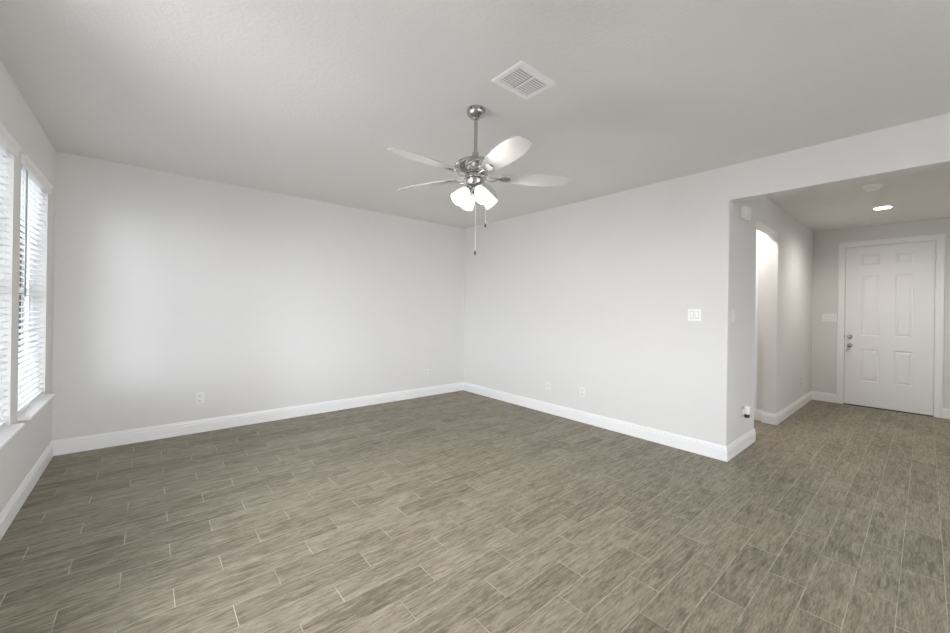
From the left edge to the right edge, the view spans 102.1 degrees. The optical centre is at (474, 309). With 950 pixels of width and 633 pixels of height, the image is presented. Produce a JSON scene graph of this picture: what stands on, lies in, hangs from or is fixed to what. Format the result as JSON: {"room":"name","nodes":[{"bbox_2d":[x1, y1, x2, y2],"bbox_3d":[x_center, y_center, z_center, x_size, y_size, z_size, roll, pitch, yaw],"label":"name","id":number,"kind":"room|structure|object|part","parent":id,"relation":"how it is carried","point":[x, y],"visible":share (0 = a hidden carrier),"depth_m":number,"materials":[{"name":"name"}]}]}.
{"room":"empty living room","nodes":[
{"label":"empty living room","id":0,"kind":"room"},
{"bbox_2d":[0,59,55,511],"bbox_3d":[-1.134,-0.015,0.210,0.150,2.756,8.430,1,0,-40],"label":"wall","id":1,"kind":"structure","parent":0,"point":[20,454],"depth_m":2.54,"materials":[{"name":"white paint"}]},
{"bbox_2d":[0,122,20,428],"bbox_3d":[-2.632,-0.152,2.062,0.092,1.740,0.904,1,0,-40],"label":"window blind","id":2,"kind":"object","parent":1,"relation":"attached to","point":[8,144],"visible":1,"depth_m":2.32,"materials":[{"name":"white plastic"}]},
{"bbox_3d":[-2.657,0.707,2.048,0.052,0.022,0.874,1,0,-40],"label":"rail","id":3,"kind":"part","parent":2,"relation":"part of","materials":[{"name":"white plastic"}]},
{"bbox_3d":[-2.855,-0.140,2.296,0.054,1.664,0.005,1,0,-40],"label":"ladder cord","id":4,"kind":"part","parent":2,"relation":"part of","materials":[{"name":"white fabric"}]},
{"bbox_2d":[0,423,24,449],"bbox_3d":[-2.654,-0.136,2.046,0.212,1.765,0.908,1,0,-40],"label":"window sill","id":5,"kind":"structure","parent":1,"relation":"in","point":[7,432],"depth_m":2.27,"materials":[{"name":"white plastic"}]},
{"bbox_2d":[0,441,52,539],"bbox_3d":[-1.129,1.295,0.309,0.015,0.138,8.310,1,0,-40],"label":"baseboard","id":6,"kind":"structure","parent":1,"relation":"attached to","point":[8,513],"depth_m":2.65,"materials":[{"name":"white paint"}]},
{"bbox_2d":[17,213,55,420],"bbox_3d":[-3.348,-0.146,2.861,0.212,1.765,0.908,1,0,-40],"label":"window","id":7,"kind":"structure","parent":1,"relation":"in","point":[30,411],"depth_m":3.06,"materials":[{"name":"white plastic"}]},
{"bbox_3d":[-3.403,0.282,2.813,0.005,0.818,0.800,1,0,-40],"label":"pane","id":8,"kind":"part","parent":7,"relation":"part of","materials":[{"name":"clear glass"}]},
{"bbox_3d":[-3.391,-0.576,2.813,0.005,0.818,0.800,1,0,-40],"label":"pane","id":9,"kind":"part","parent":7,"relation":"part of","materials":[{"name":"clear glass"}]},
{"bbox_2d":[17,154,52,414],"bbox_3d":[-3.326,-0.162,2.877,0.092,1.740,0.904,1,0,-40],"label":"window blind","id":10,"kind":"object","parent":7,"relation":"attached to","point":[34,183],"visible":0.7,"depth_m":2.88,"materials":[{"name":"white plastic"}]},
{"bbox_3d":[-3.127,-0.143,2.616,0.054,1.664,0.005,1,0,-40],"label":"ladder cord","id":11,"kind":"part","parent":10,"relation":"part of","materials":[{"name":"white fabric"}]},
{"bbox_3d":[-3.338,-0.146,2.863,0.054,1.664,0.005,1,0,-40],"label":"ladder cord","id":12,"kind":"part","parent":10,"relation":"part of","materials":[{"name":"white fabric"}]},
{"bbox_3d":[-3.350,0.696,2.863,0.052,0.022,0.874,1,0,-40],"label":"rail","id":13,"kind":"part","parent":10,"relation":"part of","materials":[{"name":"white plastic"}]},
{"bbox_3d":[-3.549,-0.149,3.111,0.054,1.664,0.005,1,0,-40],"label":"ladder cord","id":14,"kind":"part","parent":10,"relation":"part of","materials":[{"name":"white fabric"}]},
{"bbox_3d":[-3.342,0.728,2.877,0.162,0.018,0.908,1,0,-40],"label":"sill","id":15,"kind":"part","parent":7,"relation":"part of","materials":[{"name":"white paint"}]},
{"bbox_2d":[51,151,465,440],"bbox_3d":[-2.043,-0.028,5.050,5.039,2.756,0.120,1,0,-40],"label":"wall","id":16,"kind":"structure","parent":0,"point":[170,288],"depth_m":4.33,"materials":[{"name":"white paint"}]},
{"bbox_2d":[195,392,203,403],"bbox_3d":[-2.990,0.963,4.172,0.074,0.118,0.008,1,0,-40],"label":"wall outlet","id":17,"kind":"object","parent":16,"relation":"attached to","point":[199,396],"visible":1,"depth_m":4.17,"materials":[{"name":"white plastic"}]},
{"bbox_2d":[52,382,462,455],"bbox_3d":[-2.007,1.282,5.008,4.769,0.138,0.015,1,0,-40],"label":"baseboard","id":18,"kind":"structure","parent":16,"relation":"attached to","point":[104,440],"depth_m":4.34,"materials":[{"name":"white paint"}]},
{"bbox_2d":[0,390,949,632],"bbox_3d":[2.248,1.463,3.166,9.164,0.100,8.580,1,0,-40],"label":"floor","id":19,"kind":"structure","parent":0,"point":[462,511],"depth_m":2.40,"materials":[{"name":"brown wood"}]},
{"bbox_2d":[0,0,949,228],"bbox_3d":[0.719,-1.426,1.829,5.039,0.120,8.580,1,0,-40],"label":"ceiling","id":20,"kind":"structure","parent":0,"point":[308,99],"depth_m":2.34,"materials":[{"name":"white paint"}]},
{"bbox_2d":[387,105,568,254],"bbox_3d":[-0.031,-0.875,2.609,1.224,1.002,1.272,1,0,-40],"label":"ceiling fan","id":21,"kind":"object","parent":20,"relation":"hanging from","point":[475,168],"visible":1,"depth_m":2.58,"materials":[{"name":"silver metal"}]},
{"bbox_3d":[-0.306,-0.918,2.363,0.482,0.006,0.158,1,12,-42],"label":"blade","id":22,"kind":"part","parent":21,"relation":"part of","materials":[{"name":"white wood"}]},
{"bbox_3d":[-0.361,-0.919,2.849,0.482,0.006,0.158,1,12,30],"label":"blade","id":23,"kind":"part","parent":21,"relation":"part of","materials":[{"name":"white wood"}]},
{"bbox_3d":[-0.101,-0.768,2.602,0.130,0.131,0.101,1,0,-40],"label":"lamp shade","id":24,"kind":"part","parent":21,"relation":"part of","materials":[{"name":"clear glass"}]},
{"bbox_3d":[-0.043,-0.767,2.743,0.101,0.131,0.130,1,0,-40],"label":"lamp shade","id":25,"kind":"part","parent":21,"relation":"part of","materials":[{"name":"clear glass"}]},
{"bbox_3d":[0.036,-0.780,2.559,0.051,0.074,0.072,1,0,-40],"label":"bulb","id":26,"kind":"part","parent":21,"relation":"part of","materials":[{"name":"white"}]},
{"bbox_3d":[0.040,-0.766,2.544,0.101,0.131,0.130,1,0,-40],"label":"lamp shade","id":27,"kind":"part","parent":21,"relation":"part of","materials":[{"name":"white glass"}]},
{"bbox_3d":[0.084,-0.913,3.051,0.158,0.006,0.482,-11,-2,11],"label":"blade","id":28,"kind":"part","parent":21,"relation":"part of","materials":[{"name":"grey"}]},
{"bbox_3d":[0.098,-0.765,2.685,0.130,0.131,0.101,1,0,-40],"label":"lamp shade","id":29,"kind":"part","parent":21,"relation":"part of","materials":[{"name":"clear glass"}]},
{"bbox_3d":[0.173,-0.912,2.265,0.158,0.006,0.482,14,-5,-24],"label":"blade","id":30,"kind":"part","parent":21,"relation":"part of","materials":[{"name":"grey wood"}]},
{"bbox_3d":[0.414,-0.908,2.690,0.482,0.006,0.158,1,-12,-6],"label":"blade","id":31,"kind":"part","parent":21,"relation":"part of","materials":[{"name":"grey wood"}]},
{"bbox_2d":[491,60,556,99],"bbox_3d":[0.296,-1.366,2.310,0.316,0.011,0.250,1,0,-40],"label":"ceiling vent","id":32,"kind":"object","parent":20,"relation":"in","point":[522,79],"visible":1,"depth_m":2.29,"materials":[{"name":"white plastic"}]},
{"bbox_2d":[464,113,949,445],"bbox_3d":[2.600,0.040,3.389,0.120,2.756,8.430,1,0,-40],"label":"wall","id":33,"kind":"structure","parent":0,"point":[596,295],"depth_m":4.23,"materials":[{"name":"white paint"}]},
{"bbox_2d":[546,381,549,389],"bbox_3d":[0.978,1.029,5.173,0.015,0.116,0.072,1,0,-40],"label":"cable jack","id":34,"kind":"object","parent":33,"relation":"attached to","point":[547,382],"visible":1,"depth_m":5.17,"materials":[{"name":"white plastic"}]},
{"bbox_2d":[580,387,584,396],"bbox_3d":[1.331,1.027,4.764,0.008,0.118,0.074,1,0,-40],"label":"wall outlet","id":35,"kind":"object","parent":33,"relation":"attached to","point":[582,390],"visible":1,"depth_m":4.76,"materials":[{"name":"white plastic"}]},
{"bbox_2d":[463,382,726,461],"bbox_3d":[1.071,1.327,5.059,0.015,0.138,3.928,1,0,-40],"label":"baseboard","id":36,"kind":"structure","parent":33,"relation":"attached to","point":[716,451],"depth_m":4.43,"materials":[{"name":"white paint"}]},
{"bbox_2d":[688,309,700,320],"bbox_3d":[2.168,0.056,3.795,0.012,0.118,0.120,1,0,-40],"label":"light switch","id":37,"kind":"object","parent":33,"relation":"attached to","point":[693,314],"visible":1,"depth_m":3.79,"materials":[{"name":"white plastic"}]},
{"bbox_2d":[756,230,765,409],"bbox_3d":[2.576,0.062,4.969,1.893,2.711,1.573,1,0,-40],"label":"wall","id":38,"kind":"structure","parent":0,"point":[761,237],"depth_m":4.96,"materials":[{"name":"white paint"}]},
{"bbox_2d":[754,256,757,419],"bbox_3d":[3.342,0.369,5.358,0.017,2.120,0.980,1,0,-40],"label":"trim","id":39,"kind":"structure","parent":38,"relation":"attached to","point":[756,306],"depth_m":4.99,"materials":[{"name":"white paint"}]},
{"bbox_2d":[756,409,762,420],"bbox_3d":[3.676,1.365,4.950,0.015,0.138,0.093,1,0,-40],"label":"baseboard opening","id":40,"kind":"structure","parent":38,"relation":"attached to","point":[758,412],"depth_m":4.96,"materials":[{"name":"white paint"}]},
{"bbox_2d":[730,197,812,442],"bbox_3d":[3.921,0.059,4.996,3.975,2.756,0.130,1,0,-40],"label":"wall","id":41,"kind":"structure","parent":0,"point":[789,243],"depth_m":4.82,"materials":[{"name":"white paint"}]},
{"bbox_2d":[731,309,734,321],"bbox_3d":[2.467,0.059,3.665,0.074,0.118,0.012,1,0,-40],"label":"light switch","id":42,"kind":"object","parent":41,"relation":"attached to","point":[733,310],"visible":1,"depth_m":3.66,"materials":[{"name":"white plastic"}]},
{"bbox_2d":[726,428,755,461],"bbox_3d":[2.683,1.350,3.862,0.918,0.138,0.015,1,0,-40],"label":"baseboard","id":43,"kind":"structure","parent":41,"relation":"attached to","point":[734,448],"depth_m":3.82,"materials":[{"name":"white paint"}]},
{"bbox_2d":[741,205,750,220],"bbox_3d":[2.711,-0.961,3.836,0.166,0.120,0.048,1,0,-40],"label":"door chime","id":44,"kind":"object","parent":41,"relation":"attached to","point":[745,210],"visible":1,"depth_m":3.79,"materials":[{"name":"white plastic"}]},
{"bbox_3d":[2.725,-0.961,3.819,0.140,0.104,0.002,1,0,-40],"label":"panel","id":45,"kind":"part","parent":44,"relation":"part of","materials":[{"name":"white plastic"}]},
{"bbox_2d":[761,412,776,424],"bbox_3d":[3.686,1.365,4.812,0.015,0.138,0.160,1,0,-40],"label":"baseboard","id":46,"kind":"structure","parent":41,"relation":"attached to","point":[769,418],"depth_m":4.81,"materials":[{"name":"white paint"}]},
{"bbox_2d":[776,391,811,424],"bbox_3d":[4.595,1.378,5.490,2.279,0.138,0.015,1,0,-40],"label":"baseboard","id":47,"kind":"structure","parent":41,"relation":"attached to","point":[789,410],"depth_m":5.34,"materials":[{"name":"white paint"}]},
{"bbox_3d":[2.696,1.047,3.874,0.074,0.118,0.009,1,0,-40],"label":"wall outlet","id":48,"kind":"object","parent":41,"relation":"attached to","visible":0},
{"bbox_2d":[742,406,749,417],"bbox_3d":[2.715,1.024,3.841,0.060,0.115,0.066,1,0,-40],"label":"air freshener","id":49,"kind":"object","parent":48,"relation":"attached to","point":[746,410],"visible":1,"depth_m":3.82,"materials":[{"name":"white plastic"}]},
{"bbox_2d":[767,165,949,231],"bbox_3d":[4.240,-1.350,4.761,4.125,0.160,3.820,1,0,-40],"label":"ceiling","id":50,"kind":"structure","parent":0,"point":[920,195],"depth_m":4.52,"materials":[{"name":"white paint"}]},
{"bbox_2d":[862,183,883,190],"bbox_3d":[4.099,-1.249,3.954,0.156,0.046,0.156,1,0,-40],"label":"smoke detector","id":51,"kind":"object","parent":50,"relation":"attached to","point":[873,187],"visible":1,"depth_m":3.92,"materials":[{"name":"white plastic"}]},
{"bbox_2d":[871,205,894,209],"bbox_3d":[5.039,-1.251,4.747,0.210,0.014,0.210,1,0,-40],"label":"recessed light","id":52,"kind":"object","parent":50,"relation":"in","point":[887,206],"visible":1,"depth_m":4.72,"materials":[{"name":"white plastic"}]},
{"bbox_2d":[811,218,949,408],"bbox_3d":[6.210,0.115,5.489,0.150,2.711,2.347,1,0,-40],"label":"wall","id":53,"kind":"structure","parent":0,"point":[825,243],"depth_m":6.04,"materials":[{"name":"white paint"}]},
{"bbox_2d":[812,391,835,402],"bbox_3d":[5.549,1.392,6.116,0.015,0.138,0.299,1,0,-40],"label":"baseboard","id":54,"kind":"structure","parent":53,"relation":"attached to","point":[821,396],"depth_m":6.11,"materials":[{"name":"white paint"}]},
{"bbox_2d":[822,314,836,321],"bbox_3d":[5.606,0.133,6.073,0.012,0.118,0.166,1,0,-40],"label":"light switch","id":55,"kind":"object","parent":53,"relation":"attached to","point":[825,317],"visible":1,"depth_m":6.07,"materials":[{"name":"white plastic"}]},
{"bbox_2d":[836,234,944,417],"bbox_3d":[6.043,0.219,5.630,0.215,2.498,1.054,1,0,-40],"label":"door","id":56,"kind":"structure","parent":53,"relation":"in","point":[890,320],"depth_m":5.56,"materials":[{"name":"white paint"}]},
{"bbox_2d":[943,408,949,418],"bbox_3d":[6.567,1.407,4.920,0.015,0.138,0.753,1,0,-40],"label":"baseboard","id":57,"kind":"structure","parent":53,"relation":"attached to","point":[946,412],"depth_m":5.17,"materials":[{"name":"white paint"}]}
]}

